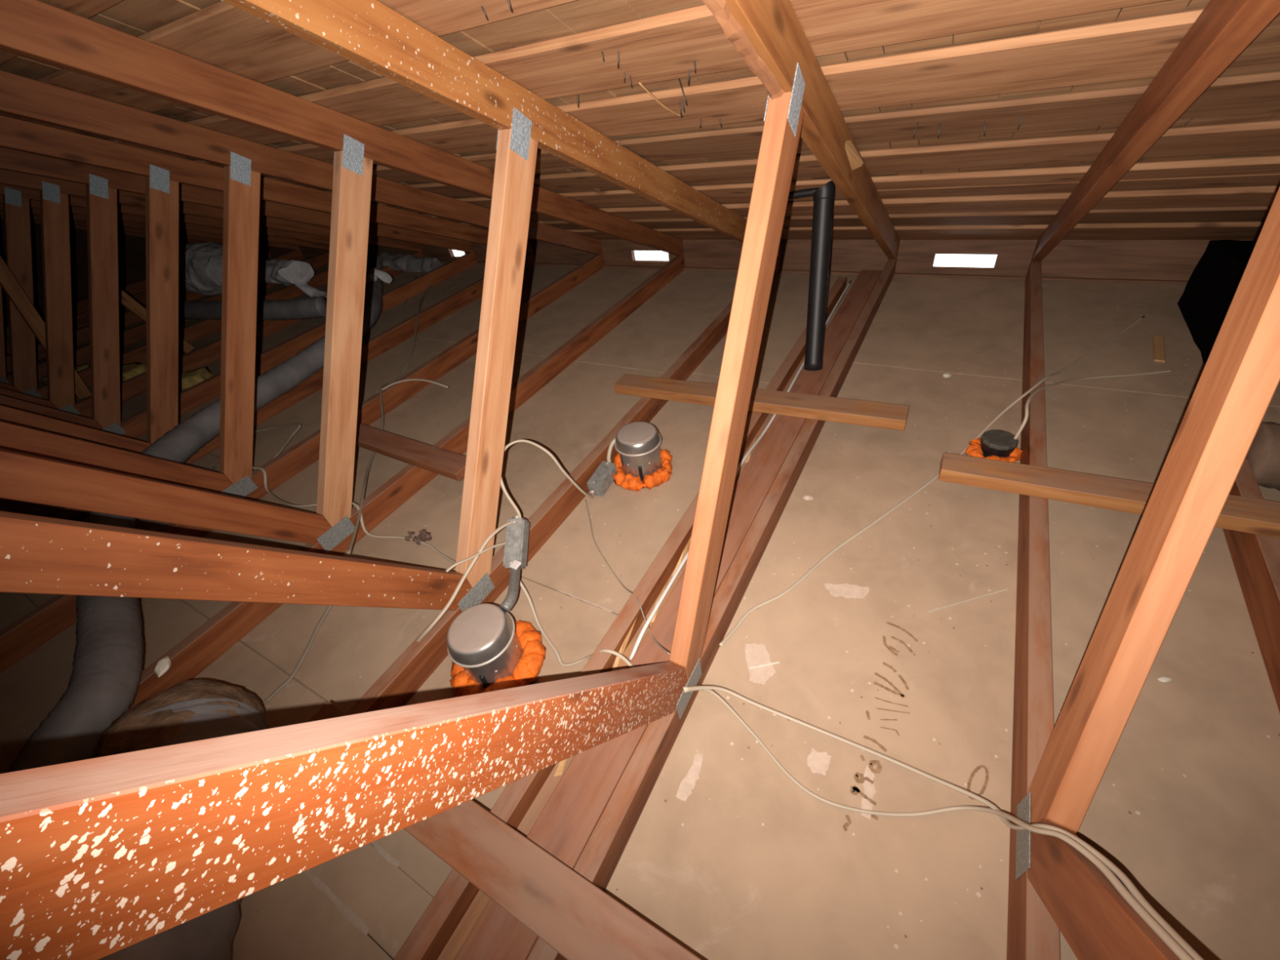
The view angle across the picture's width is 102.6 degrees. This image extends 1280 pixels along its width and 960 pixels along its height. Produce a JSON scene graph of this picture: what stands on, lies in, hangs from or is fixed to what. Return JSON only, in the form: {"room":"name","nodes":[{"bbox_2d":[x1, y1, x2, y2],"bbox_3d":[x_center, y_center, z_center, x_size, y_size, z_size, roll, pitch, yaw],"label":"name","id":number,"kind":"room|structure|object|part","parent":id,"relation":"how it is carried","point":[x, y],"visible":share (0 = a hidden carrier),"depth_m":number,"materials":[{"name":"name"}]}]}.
{"room":"attic","nodes":[
{"label":"attic","id":0,"kind":"room"},
{"bbox_2d":[0,219,191,326],"bbox_3d":[-6.887,-0.971,2.899,0.040,2.098,8.420,14,45,27],"label":"wall","id":1,"kind":"structure","parent":0,"point":[131,249],"depth_m":5.01,"materials":[{"name":"brown wood"}]},
{"bbox_2d":[0,257,1279,959],"bbox_3d":[-2.723,0.794,1.429,9.250,0.062,7.820,14,45,27],"label":"floor","id":2,"kind":"structure","parent":0,"point":[726,855],"depth_m":1.23,"materials":[{"name":"paint"}]},
{"bbox_3d":[-3.112,0.564,1.759,2.436,0.013,1.176,14,45,27],"label":"drywall panel","id":3,"kind":"part","parent":2,"relation":"part of","materials":[{"name":"paper"}]},
{"bbox_3d":[-2.806,0.174,2.157,2.436,0.013,0.088,14,45,27],"label":"drywall panel","id":4,"kind":"part","parent":2,"relation":"part of","materials":[{"name":"paper"}]},
{"bbox_2d":[0,255,91,399],"bbox_3d":[-3.306,-0.922,2.759,0.038,1.010,0.229,14,45,27],"label":"board","id":5,"kind":"object","parent":2,"relation":"on","point":[8,282],"visible":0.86,"depth_m":2.75,"materials":[{"name":"brown wood"}]},
{"bbox_2d":[40,364,90,385],"bbox_3d":[-3.710,-0.679,3.322,0.256,0.071,0.133,-10,39,1],"label":"scrap","id":6,"kind":"object","parent":2,"relation":"on","point":[77,368],"visible":0.16,"depth_m":3.31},
{"bbox_3d":[-4.423,-0.974,3.909,2.436,0.013,1.666,14,45,27],"label":"drywall panel","id":7,"kind":"part","parent":2,"relation":"part of","materials":[{"name":"paper"}]},
{"bbox_3d":[-2.629,-0.051,2.387,2.436,0.013,0.638,14,45,27],"label":"drywall panel","id":8,"kind":"part","parent":2,"relation":"part of","materials":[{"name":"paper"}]},
{"bbox_2d":[0,215,222,340],"bbox_3d":[-6.499,-0.885,2.686,0.041,2.004,7.812,14,45,27],"label":"roof truss","id":9,"kind":"object","parent":2,"relation":"on","point":[82,306],"visible":0.03,"depth_m":4.87,"materials":[{"name":"brown wood"}]},
{"bbox_2d":[120,361,146,382],"bbox_3d":[-3.184,-0.652,3.161,0.331,0.081,0.162,1,41,14],"label":"scrap","id":10,"kind":"object","parent":2,"relation":"on","point":[129,371],"visible":0.28,"depth_m":3.11,"materials":[{"name":"yellow fabric"}]},
{"bbox_2d":[0,209,271,355],"bbox_3d":[-5.972,-0.755,2.408,0.041,2.004,7.812,14,45,27],"label":"roof truss","id":11,"kind":"object","parent":2,"relation":"on","point":[80,320],"visible":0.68,"depth_m":4.53,"materials":[{"name":"brown wood"}]},
{"bbox_2d":[0,203,303,372],"bbox_3d":[-5.445,-0.625,2.131,0.041,2.004,7.812,14,45,27],"label":"roof truss","id":12,"kind":"object","parent":2,"relation":"on","point":[81,335],"visible":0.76,"depth_m":4.18,"materials":[{"name":"brown wood"}]},
{"bbox_2d":[178,241,327,298],"bbox_3d":[-3.008,-1.603,3.954,2.275,0.415,0.501,14,45,27],"label":"air duct","id":13,"kind":"object","parent":12,"relation":"on","point":[200,264],"visible":0.62,"depth_m":3.93,"materials":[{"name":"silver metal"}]},
{"bbox_2d":[118,290,194,353],"bbox_3d":[-3.047,-0.983,3.223,0.038,0.446,0.182,14,45,27],"label":"board","id":14,"kind":"object","parent":2,"relation":"on","point":[124,299],"visible":0.54,"depth_m":3.13,"materials":[{"name":"brown wood"}]},
{"bbox_3d":[-1.425,0.821,1.062,1.216,0.013,1.211,14,45,27],"label":"drywall panel","id":15,"kind":"part","parent":2,"relation":"part of","materials":[{"name":"paper"}]},
{"bbox_2d":[0,195,329,385],"bbox_3d":[-4.917,-0.495,1.853,0.041,2.004,7.812,14,45,27],"label":"roof truss","id":16,"kind":"object","parent":2,"relation":"on","point":[82,355],"visible":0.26,"depth_m":3.75,"materials":[{"name":"brown wood"}]},
{"bbox_3d":[-4.116,-0.611,3.277,0.001,0.062,0.110,14,45,27],"label":"gusset plate","id":17,"kind":"part","parent":16,"relation":"part of","materials":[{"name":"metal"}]},
{"bbox_2d":[90,679,270,959],"bbox_3d":[-0.836,0.767,0.727,0.371,0.334,1.052,-12,39,-1],"label":"duct","id":18,"kind":"object","parent":2,"relation":"on","point":[197,709],"visible":0.32,"depth_m":0.95,"materials":[{"name":"grey plastic"}]},
{"bbox_2d":[0,183,377,399],"bbox_3d":[-4.390,-0.365,1.576,0.041,2.004,7.812,14,45,27],"label":"roof truss","id":19,"kind":"object","parent":2,"relation":"on","point":[16,211],"visible":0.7,"depth_m":2.97,"materials":[{"name":"brown wood"}]},
{"bbox_3d":[-3.429,-1.547,2.804,0.001,0.082,0.058,14,11,27],"label":"gusset plate","id":20,"kind":"part","parent":19,"relation":"part of","materials":[{"name":"metal"}]},
{"bbox_3d":[-3.589,-0.481,3.000,0.001,0.062,0.110,14,45,27],"label":"gusset plate","id":21,"kind":"part","parent":19,"relation":"part of","materials":[{"name":"metal"}]},
{"bbox_2d":[178,295,327,320],"bbox_3d":[-2.704,-1.151,3.469,1.520,0.135,0.178,6,42,19],"label":"duct","id":22,"kind":"object","parent":19,"relation":"on","point":[315,307],"visible":0.8,"depth_m":3.27,"materials":[{"name":"grey plastic"}]},
{"bbox_2d":[6,275,382,773],"bbox_3d":[-1.632,-0.124,2.062,0.607,0.209,3.813,-12,39,-2],"label":"duct","id":23,"kind":"object","parent":2,"relation":"on","point":[104,682],"visible":0.46,"depth_m":1.23,"materials":[{"name":"grey plastic"}]},
{"bbox_2d":[365,268,392,284],"bbox_3d":[-1.700,-1.263,3.285,0.347,0.181,0.159,14,45,27],"label":"wrap","id":24,"kind":"object","parent":23,"relation":"on","point":[373,276],"visible":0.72,"depth_m":3.20,"materials":[{"name":"silver metal"}]},
{"bbox_2d":[177,366,213,391],"bbox_3d":[-2.607,-0.570,2.940,0.245,0.067,0.133,-21,40,-12],"label":"scrap","id":25,"kind":"object","parent":2,"relation":"on","point":[187,380],"visible":0.55,"depth_m":2.91,"materials":[{"name":"yellow fabric"}]},
{"bbox_2d":[0,168,423,417],"bbox_3d":[-3.863,-0.235,1.298,0.041,2.004,7.812,14,45,27],"label":"roof truss","id":26,"kind":"object","parent":2,"relation":"on","point":[54,193],"visible":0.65,"depth_m":2.67,"materials":[{"name":"brown wood"}]},
{"bbox_3d":[-2.901,-1.417,2.526,0.001,0.082,0.058,14,11,27],"label":"gusset plate","id":27,"kind":"part","parent":26,"relation":"part of","materials":[{"name":"metal"}]},
{"bbox_3d":[-3.062,-0.350,2.722,0.001,0.062,0.110,14,45,27],"label":"gusset plate","id":28,"kind":"part","parent":26,"relation":"part of","materials":[{"name":"metal"}]},
{"bbox_2d":[0,146,477,506],"bbox_3d":[-3.335,-0.105,1.020,0.041,2.004,7.812,14,45,27],"label":"roof truss","id":29,"kind":"object","parent":2,"relation":"on","point":[102,184],"visible":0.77,"depth_m":2.39,"materials":[{"name":"brown wood"}]},
{"bbox_3d":[-2.374,-1.287,2.249,0.001,0.082,0.058,14,11,27],"label":"gusset plate","id":30,"kind":"part","parent":29,"relation":"part of","materials":[{"name":"metal"}]},
{"bbox_3d":[-2.534,-0.221,2.444,0.001,0.062,0.110,14,45,27],"label":"gusset plate","id":31,"kind":"part","parent":29,"relation":"part of","materials":[{"name":"metal"}]},
{"bbox_3d":[-3.719,-1.870,4.826,2.436,0.013,1.250,14,45,27],"label":"drywall panel","id":32,"kind":"part","parent":2,"relation":"part of","materials":[{"name":"paper"}]},
{"bbox_3d":[-2.187,-0.615,2.964,2.436,0.013,1.194,14,45,27],"label":"drywall panel","id":33,"kind":"part","parent":2,"relation":"part of","materials":[{"name":"paper"}]},
{"bbox_2d":[0,115,536,521],"bbox_3d":[-2.808,0.025,0.743,0.041,2.004,7.812,14,45,27],"label":"roof truss","id":34,"kind":"object","parent":2,"relation":"on","point":[163,173],"visible":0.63,"depth_m":2.06,"materials":[{"name":"brown wood"}]},
{"bbox_3d":[-1.847,-1.157,1.971,0.001,0.082,0.058,14,11,27],"label":"gusset plate","id":35,"kind":"part","parent":34,"relation":"part of","materials":[{"name":"metal"}]},
{"bbox_2d":[253,423,301,460],"bbox_3d":[-1.746,-0.192,2.252,0.598,0.085,0.248,11,44,24],"label":"cable","id":36,"kind":"object","parent":2,"relation":"on","point":[296,430],"visible":0.52,"depth_m":2.21,"materials":[{"name":"white plastic"}]},
{"bbox_2d":[264,605,332,702],"bbox_3d":[-0.890,0.449,1.358,0.035,0.023,0.282,-1,40,12],"label":"cable","id":37,"kind":"object","parent":2,"relation":"on","point":[289,679],"visible":0.98,"depth_m":1.34,"materials":[{"name":"grey plastic"}]},
{"bbox_2d":[0,70,604,673],"bbox_3d":[-2.280,0.155,0.465,0.041,2.004,7.812,14,45,27],"label":"roof truss","id":38,"kind":"object","parent":2,"relation":"on","point":[244,161],"visible":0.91,"depth_m":1.75,"materials":[{"name":"brown wood"}]},
{"bbox_3d":[-1.479,0.040,1.889,0.001,0.062,0.110,14,45,27],"label":"gusset plate","id":39,"kind":"part","parent":38,"relation":"part of","materials":[{"name":"metal"}]},
{"bbox_3d":[-1.319,-1.027,1.694,0.001,0.082,0.058,14,11,27],"label":"gusset plate","id":40,"kind":"part","parent":38,"relation":"part of","materials":[{"name":"metal"}]},
{"bbox_3d":[-0.739,1.150,0.509,0.606,0.013,1.176,14,45,27],"label":"drywall panel","id":41,"kind":"part","parent":2,"relation":"part of","materials":[{"name":"paper"}]},
{"bbox_2d":[208,464,456,564],"bbox_3d":[-1.129,0.090,1.777,1.359,0.106,0.108,14,45,27],"label":"cable","id":42,"kind":"object","parent":2,"relation":"on","point":[262,469],"visible":0.67,"depth_m":1.66,"materials":[{"name":"white plastic"}]},
{"bbox_2d":[0,0,684,708],"bbox_3d":[-1.753,0.285,0.188,0.041,2.004,7.812,14,45,27],"label":"roof truss","id":43,"kind":"object","parent":2,"relation":"on","point":[37,30],"visible":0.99,"depth_m":1.41,"materials":[{"name":"brown wood"}]},
{"bbox_2d":[154,656,171,677],"bbox_3d":[-1.182,0.462,1.271,0.032,0.021,0.065,-27,42,-19],"label":"scrap","id":44,"kind":"object","parent":43,"relation":"on","point":[163,664],"visible":1,"depth_m":1.26,"materials":[{"name":"white paper"}]},
{"bbox_3d":[-0.952,0.170,1.612,0.001,0.062,0.110,14,45,27],"label":"gusset plate","id":45,"kind":"part","parent":43,"relation":"part of","materials":[{"name":"metal"}]},
{"bbox_3d":[-0.792,-0.897,1.416,0.001,0.082,0.058,14,11,27],"label":"gusset plate","id":46,"kind":"part","parent":43,"relation":"part of","materials":[{"name":"metal"}]},
{"bbox_2d":[355,422,466,481],"bbox_3d":[-0.885,-0.118,1.890,0.720,0.032,0.089,15,46,28],"label":"board","id":47,"kind":"object","parent":43,"relation":"on","point":[447,464],"visible":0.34,"depth_m":1.83,"materials":[{"name":"brown wood"}]},
{"bbox_3d":[-0.432,0.760,0.908,0.606,0.013,0.088,14,45,27],"label":"drywall panel","id":48,"kind":"part","parent":2,"relation":"part of","materials":[{"name":"paper"}]},
{"bbox_2d":[346,284,432,554],"bbox_3d":[-1.248,-0.725,2.768,0.117,0.117,3.320,-15,39,-5],"label":"cable","id":49,"kind":"object","parent":2,"relation":"on","point":[358,517],"visible":0.78,"depth_m":1.98,"materials":[{"name":"white plastic"}]},
{"bbox_2d":[0,0,781,715],"bbox_3d":[-1.226,0.415,-0.090,0.041,2.004,7.812,14,45,27],"label":"roof truss","id":50,"kind":"object","parent":2,"relation":"on","point":[44,555],"visible":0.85,"depth_m":1.11,"materials":[{"name":"brown wood"}]},
{"bbox_3d":[-0.425,0.300,1.334,0.001,0.062,0.110,14,45,27],"label":"gusset plate","id":51,"kind":"part","parent":50,"relation":"part of","materials":[{"name":"metal"}]},
{"bbox_3d":[-0.265,-0.767,1.139,0.001,0.082,0.058,14,11,27],"label":"gusset plate","id":52,"kind":"part","parent":50,"relation":"part of","materials":[{"name":"metal"}]},
{"bbox_2d":[613,373,909,431],"bbox_3d":[0.371,-0.285,1.798,1.020,0.038,0.089,12,44,25],"label":"board","id":53,"kind":"object","parent":50,"relation":"on","point":[846,411],"visible":0.84,"depth_m":1.72,"materials":[{"name":"brown wood"}]},
{"bbox_2d":[381,276,417,333],"bbox_3d":[-1.646,-1.204,3.531,0.060,0.007,1.298,-12,39,-1],"label":"cable","id":54,"kind":"object","parent":2,"relation":"on","point":[399,312],"visible":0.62,"depth_m":3.37,"materials":[{"name":"grey plastic"}]},
{"bbox_2d":[368,252,442,273],"bbox_3d":[-1.895,-1.741,4.113,0.675,0.166,0.194,10,44,24],"label":"flexible duct","id":55,"kind":"object","parent":2,"relation":"on","point":[399,262],"visible":0.89,"depth_m":4.03,"materials":[{"name":"grey plastic"}]},
{"bbox_2d":[374,378,448,394],"bbox_3d":[-1.162,-0.366,2.333,0.594,0.099,0.106,-16,39,-6],"label":"cable","id":56,"kind":"object","parent":2,"relation":"on","point":[406,380],"visible":0.63,"depth_m":2.34,"materials":[{"name":"grey plastic"}]},
{"bbox_2d":[404,528,431,545],"bbox_3d":[-0.710,0.177,1.640,0.099,0.027,0.060,14,45,27],"label":"clump","id":57,"kind":"object","parent":2,"relation":"on","point":[424,535],"visible":1,"depth_m":1.63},
{"bbox_3d":[-0.731,-0.063,1.966,1.216,0.013,1.666,14,45,27],"label":"drywall panel","id":58,"kind":"part","parent":2,"relation":"part of","materials":[{"name":"paper"}]},
{"bbox_3d":[-1.603,-1.358,3.724,2.436,0.013,1.223,14,45,27],"label":"drywall panel","id":59,"kind":"part","parent":2,"relation":"part of","materials":[{"name":"paper"}]},
{"bbox_2d":[0,0,900,959],"bbox_3d":[-0.691,0.547,-0.371,0.066,2.004,7.812,14,45,27],"label":"roof truss","id":60,"kind":"object","parent":2,"relation":"on","point":[100,857],"visible":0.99,"depth_m":0.43,"materials":[{"name":"brown wood"}]},
{"bbox_2d":[307,701,701,959],"bbox_3d":[-0.123,0.652,0.785,1.300,0.038,0.089,14,45,27],"label":"board","id":61,"kind":"object","parent":60,"relation":"on","point":[580,921],"visible":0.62,"depth_m":0.79,"materials":[{"name":"brown wood"}]},
{"bbox_3d":[0.103,0.430,1.056,0.001,0.062,0.110,14,45,27],"label":"gusset plate","id":62,"kind":"part","parent":60,"relation":"part of","materials":[{"name":"metal"}]},
{"bbox_3d":[0.229,-0.645,0.879,0.001,0.082,0.058,14,11,27],"label":"gusset plate","id":63,"kind":"part","parent":60,"relation":"part of","materials":[{"name":"metal"}]},
{"bbox_3d":[0.263,-0.637,0.861,0.001,0.082,0.058,14,11,27],"label":"gusset plate","id":64,"kind":"part","parent":60,"relation":"part of","materials":[{"name":"metal"}]},
{"bbox_2d":[416,520,512,641],"bbox_3d":[-0.446,0.291,1.299,0.447,0.207,0.094,-36,45,-27],"label":"cable","id":65,"kind":"object","parent":2,"relation":"on","point":[437,619],"visible":0.78,"depth_m":1.24,"materials":[{"name":"beige plastic"}]},
{"bbox_2d":[446,560,546,697],"bbox_3d":[-0.333,0.359,1.215,0.227,0.180,0.320,14,45,27],"label":"recessed light","id":66,"kind":"object","parent":2,"relation":"in","point":[488,651],"visible":0.83,"depth_m":1.15,"materials":[{"name":"metal"}]},
{"bbox_2d":[502,515,529,572],"bbox_3d":[-0.329,0.168,1.366,0.050,0.109,0.135,-2,40,11],"label":"junction box","id":67,"kind":"object","parent":66,"relation":"attached to","point":[517,534],"visible":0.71,"depth_m":1.35,"materials":[{"name":"metal"}]},
{"bbox_2d":[445,542,505,572],"bbox_3d":[-0.400,0.190,1.280,0.017,0.079,0.178,18,47,30],"label":"cable","id":68,"kind":"object","parent":67,"relation":"attached to","point":[451,567],"visible":1,"depth_m":1.25,"materials":[{"name":"beige plastic"}]},
{"bbox_3d":[-0.256,0.535,1.138,0.606,0.013,0.638,14,45,27],"label":"drywall panel","id":69,"kind":"part","parent":2,"relation":"part of","materials":[{"name":"paper"}]},
{"bbox_2d":[500,439,594,518],"bbox_3d":[-0.267,0.010,1.484,0.118,0.302,0.289,26,52,36],"label":"cable","id":70,"kind":"object","parent":2,"relation":"on","point":[506,446],"visible":0.81,"depth_m":1.40,"materials":[{"name":"white plastic"}]},
{"bbox_2d":[519,578,634,667],"bbox_3d":[-0.161,0.360,1.177,0.527,0.177,0.082,25,51,36],"label":"cable","id":71,"kind":"object","parent":2,"relation":"on","point":[625,660],"visible":0.66,"depth_m":1.24,"materials":[{"name":"beige plastic"}]},
{"bbox_2d":[586,461,616,496],"bbox_3d":[-0.123,-0.005,1.688,0.052,0.065,0.138,12,44,25],"label":"junction box","id":72,"kind":"object","parent":2,"relation":"on","point":[602,478],"visible":0.97,"depth_m":1.66,"materials":[{"name":"metal"}]},
{"bbox_2d":[393,276,847,959],"bbox_3d":[0.156,0.119,1.464,0.039,0.088,3.600,14,45,27],"label":"joist","id":73,"kind":"object","parent":2,"relation":"on","point":[429,936],"visible":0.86,"depth_m":1.13,"materials":[{"name":"brown wood"}]},
{"bbox_2d":[436,355,804,959],"bbox_3d":[0.076,0.300,1.302,0.046,0.040,2.900,14,45,27],"label":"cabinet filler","id":74,"kind":"object","parent":2,"relation":"on","point":[476,908],"visible":0.1,"depth_m":0.96,"materials":[{"name":"brown wood"}]},
{"bbox_2d":[554,758,567,776],"bbox_3d":[-0.142,0.528,1.008,0.013,0.050,0.100,14,45,27],"label":"wood splinter","id":75,"kind":"object","parent":74,"relation":"on","point":[562,764],"visible":0.55,"depth_m":1.00,"materials":[{"name":"wood"}]},
{"bbox_2d":[611,618,636,671],"bbox_3d":[-0.036,0.375,1.167,0.013,0.050,0.130,14,45,27],"label":"wood splinter","id":76,"kind":"object","parent":74,"relation":"on","point":[622,649],"visible":0.82,"depth_m":1.16,"materials":[{"name":"wood"}]},
{"bbox_2d":[649,582,666,622],"bbox_3d":[0.044,0.296,1.244,0.013,0.050,0.100,14,45,27],"label":"wood splinter","id":77,"kind":"object","parent":74,"relation":"on","point":[663,590],"visible":0.36,"depth_m":1.24,"materials":[{"name":"wood"}]},
{"bbox_2d":[671,537,690,576],"bbox_3d":[0.117,0.190,1.355,0.013,0.050,0.140,14,45,27],"label":"wood splinter","id":78,"kind":"object","parent":74,"relation":"on","point":[685,550],"visible":0.64,"depth_m":1.35,"materials":[{"name":"beige wood"}]},
{"bbox_2d":[628,280,851,660],"bbox_3d":[0.505,-0.282,1.812,0.024,0.043,2.187,14,45,27],"label":"cord","id":79,"kind":"object","parent":74,"relation":"on","point":[670,583],"visible":0.65,"depth_m":1.28,"materials":[{"name":"white plastic"}]},
{"bbox_2d":[744,437,755,462],"bbox_3d":[0.356,-0.099,1.647,0.013,0.050,0.090,14,45,27],"label":"wood splinter","id":80,"kind":"object","parent":74,"relation":"on","point":[748,458],"visible":0.64,"depth_m":1.64,"materials":[{"name":"wood"}]},
{"bbox_3d":[-0.028,-0.959,2.883,1.216,0.013,1.250,14,45,27],"label":"drywall panel","id":81,"kind":"part","parent":2,"relation":"part of","materials":[{"name":"paper"}]},
{"bbox_2d":[585,499,670,654],"bbox_3d":[-0.070,0.210,1.342,0.034,0.173,0.734,-20,40,-11],"label":"cable","id":82,"kind":"object","parent":2,"relation":"on","point":[622,584],"visible":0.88,"depth_m":1.37,"materials":[{"name":"grey plastic"}]},
{"bbox_2d":[606,421,672,491],"bbox_3d":[-0.001,-0.092,1.695,0.223,0.162,0.218,14,45,27],"label":"recessed light","id":83,"kind":"object","parent":2,"relation":"in","point":[640,463],"visible":1,"depth_m":1.66,"materials":[{"name":"metal"}]},
{"bbox_3d":[0.187,-0.029,1.715,0.606,0.013,1.194,14,45,27],"label":"drywall panel","id":84,"kind":"part","parent":2,"relation":"part of","materials":[{"name":"paper"}]},
{"bbox_2d":[749,661,779,668],"bbox_3d":[0.279,0.414,1.148,0.068,0.002,0.004,-11,39,0],"label":"wood sliver","id":85,"kind":"object","parent":2,"relation":"on","point":[778,662],"visible":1,"depth_m":1.15,"materials":[{"name":"white paint"}]},
{"bbox_3d":[0.770,-0.772,2.475,0.606,0.013,1.223,14,45,27],"label":"drywall panel","id":86,"kind":"part","parent":2,"relation":"part of","materials":[{"name":"paper"}]},
{"bbox_2d":[802,494,814,500],"bbox_3d":[0.500,0.052,1.525,0.032,0.012,0.020,22,49,33],"label":"chip","id":87,"kind":"object","parent":2,"relation":"on","point":[806,497],"visible":1,"depth_m":1.52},
{"bbox_2d":[842,622,918,831],"bbox_3d":[0.492,0.476,1.024,0.078,0.001,0.461,14,45,27],"label":"print","id":88,"kind":"object","parent":2,"relation":"on","point":[854,790],"depth_m":1.02},
{"bbox_2d":[718,315,1145,646],"bbox_3d":[1.076,-0.166,1.587,2.245,0.104,0.040,-30,43,-22],"label":"cable","id":89,"kind":"object","parent":2,"relation":"on","point":[1010,406],"visible":0.97,"depth_m":1.44,"materials":[{"name":"white plastic"}]},
{"bbox_3d":[1.183,0.489,0.862,2.106,0.013,2.416,14,45,27],"label":"drywall panel","id":90,"kind":"part","parent":2,"relation":"part of","materials":[{"name":"paper"}]},
{"bbox_2d":[942,373,951,377],"bbox_3d":[1.143,-0.390,1.907,0.027,0.014,0.029,-2,40,10],"label":"chip","id":91,"kind":"object","parent":2,"relation":"on","point":[944,375],"visible":1,"depth_m":1.90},
{"bbox_2d":[927,587,1008,612],"bbox_3d":[0.767,0.281,1.197,0.204,0.002,0.004,-14,39,-4],"label":"wood sliver","id":92,"kind":"object","parent":2,"relation":"on","point":[1007,588],"visible":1,"depth_m":1.20,"materials":[{"name":"brown wood"}]},
{"bbox_2d":[964,429,1022,462],"bbox_3d":[1.067,-0.102,1.541,0.139,0.060,0.135,-27,42,-19],"label":"recessed light","id":93,"kind":"object","parent":2,"relation":"in","point":[993,444],"visible":0.83,"depth_m":1.52,"materials":[{"name":"black metal"}]},
{"bbox_3d":[1.070,-0.121,1.524,0.091,0.011,0.091,-17,40,-7],"label":"can lid","id":94,"kind":"part","parent":93,"relation":"part of","materials":[{"name":"grey metal"}]},
{"bbox_3d":[2.003,-0.555,1.930,2.106,0.013,0.985,14,45,27],"label":"drywall panel","id":95,"kind":"part","parent":2,"relation":"part of","materials":[{"name":"paper"}]},
{"bbox_2d":[1013,369,1173,439],"bbox_3d":[1.419,-0.304,1.639,0.782,0.144,0.128,-23,41,-14],"label":"cable","id":96,"kind":"object","parent":2,"relation":"on","point":[1026,415],"visible":1,"depth_m":1.64,"materials":[{"name":"white plastic"}]},
{"bbox_2d":[1006,0,1279,959],"bbox_3d":[-0.198,0.669,-0.630,0.236,2.004,7.813,14,45,27],"label":"roof truss","id":97,"kind":"object","parent":2,"relation":"on","point":[1057,773],"visible":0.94,"depth_m":0.70,"materials":[{"name":"brown wood"}]},
{"bbox_2d":[682,689,1194,959],"bbox_3d":[0.350,0.331,0.593,0.361,0.817,0.752,-21,40,-13],"label":"cable","id":98,"kind":"object","parent":97,"relation":"hanging from","point":[1175,947],"visible":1,"depth_m":0.69,"materials":[{"name":"white plastic"}]},
{"bbox_2d":[682,685,1204,959],"bbox_3d":[0.354,0.325,0.586,0.363,0.800,0.759,-22,40,-13],"label":"cable","id":99,"kind":"object","parent":97,"relation":"hanging from","point":[1127,882],"visible":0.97,"depth_m":0.79,"materials":[{"name":"white plastic"}]},
{"bbox_3d":[0.596,0.551,0.797,0.001,0.062,0.110,14,45,27],"label":"gusset plate","id":100,"kind":"part","parent":97,"relation":"part of","materials":[{"name":"metal"}]},
{"bbox_2d":[937,452,1279,537],"bbox_3d":[1.217,0.049,1.203,0.900,0.038,0.080,12,45,26],"label":"board","id":101,"kind":"object","parent":97,"relation":"on","point":[1239,513],"visible":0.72,"depth_m":1.25,"materials":[{"name":"brown wood"}]},
{"bbox_2d":[1152,334,1165,362],"bbox_3d":[1.869,-0.474,1.846,0.030,0.008,0.206,19,48,31],"label":"wood sliver","id":102,"kind":"object","parent":2,"relation":"on","point":[1157,340],"visible":1,"depth_m":1.84,"materials":[{"name":"brown wood"}]},
{"bbox_2d":[1157,675,1172,682],"bbox_3d":[1.026,0.389,1.002,0.025,0.008,0.011,-10,39,1],"label":"chip","id":103,"kind":"object","parent":2,"relation":"on","point":[1163,679],"visible":1,"depth_m":1.00,"materials":[{"name":"beige"}]},
{"bbox_2d":[1177,240,1257,364],"bbox_3d":[2.136,-0.641,1.753,0.270,0.302,0.530,14,45,27],"label":"box","id":104,"kind":"object","parent":2,"relation":"on","point":[1205,302],"visible":0.59,"depth_m":1.81,"materials":[{"name":"black plastic"}]},
{"bbox_2d":[1222,459,1279,712],"bbox_3d":[1.191,0.374,0.918,0.039,0.088,1.300,15,46,28],"label":"board","id":105,"kind":"object","parent":2,"relation":"on","point":[1255,558],"visible":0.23,"depth_m":1.08,"materials":[{"name":"brown wood"}]},
{"bbox_2d":[1244,422,1279,490],"bbox_3d":[2.002,0.000,1.101,1.034,0.194,0.199,8,43,22],"label":"duct","id":106,"kind":"object","parent":2,"relation":"on","point":[1263,455],"visible":0.57,"depth_m":1.25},
{"bbox_3d":[0.284,0.110,1.476,0.065,0.050,3.550,14,45,27],"label":"cleat","id":107,"kind":"object","parent":2,"relation":"on","visible":0},
{"bbox_2d":[453,270,882,959],"bbox_3d":[0.289,0.079,1.442,0.098,0.038,3.650,14,45,27],"label":"plank","id":108,"kind":"object","parent":107,"relation":"on","point":[570,816],"visible":0.66,"depth_m":0.98,"materials":[{"name":"brown wood"}]},
{"bbox_2d":[787,180,835,370],"bbox_3d":[0.583,-0.725,1.835,0.164,0.600,0.330,-25,41,-16],"label":"vent pipe","id":109,"kind":"object","parent":108,"relation":"on","point":[824,197],"visible":0.87,"depth_m":1.74,"materials":[{"name":"black plastic"}]},
{"bbox_3d":[0.495,-0.951,1.723,0.201,0.035,0.023,11,30,30],"label":"arm","id":110,"kind":"part","parent":109,"relation":"part of"},
{"bbox_2d":[0,0,1279,239],"bbox_3d":[-2.879,-0.022,0.751,9.350,2.045,8.520,14,45,27],"label":"ceiling","id":111,"kind":"structure","parent":0,"point":[966,119],"depth_m":1.11,"materials":[{"name":"brown wood"}]},
{"bbox_2d":[258,239,1248,280],"bbox_3d":[-0.830,-1.700,3.857,9.250,0.235,0.100,14,45,27],"label":"wall","id":112,"kind":"structure","parent":0,"point":[1156,260],"depth_m":2.59,"materials":[{"name":"brown wood"}]},
{"bbox_2d":[270,256,1187,284],"bbox_3d":[-0.852,-1.623,3.852,9.250,0.011,0.020,14,45,27],"label":"trim","id":113,"kind":"structure","parent":112,"relation":"attached to","point":[907,274],"depth_m":2.58,"materials":[{"name":"brown wood"}]}
]}

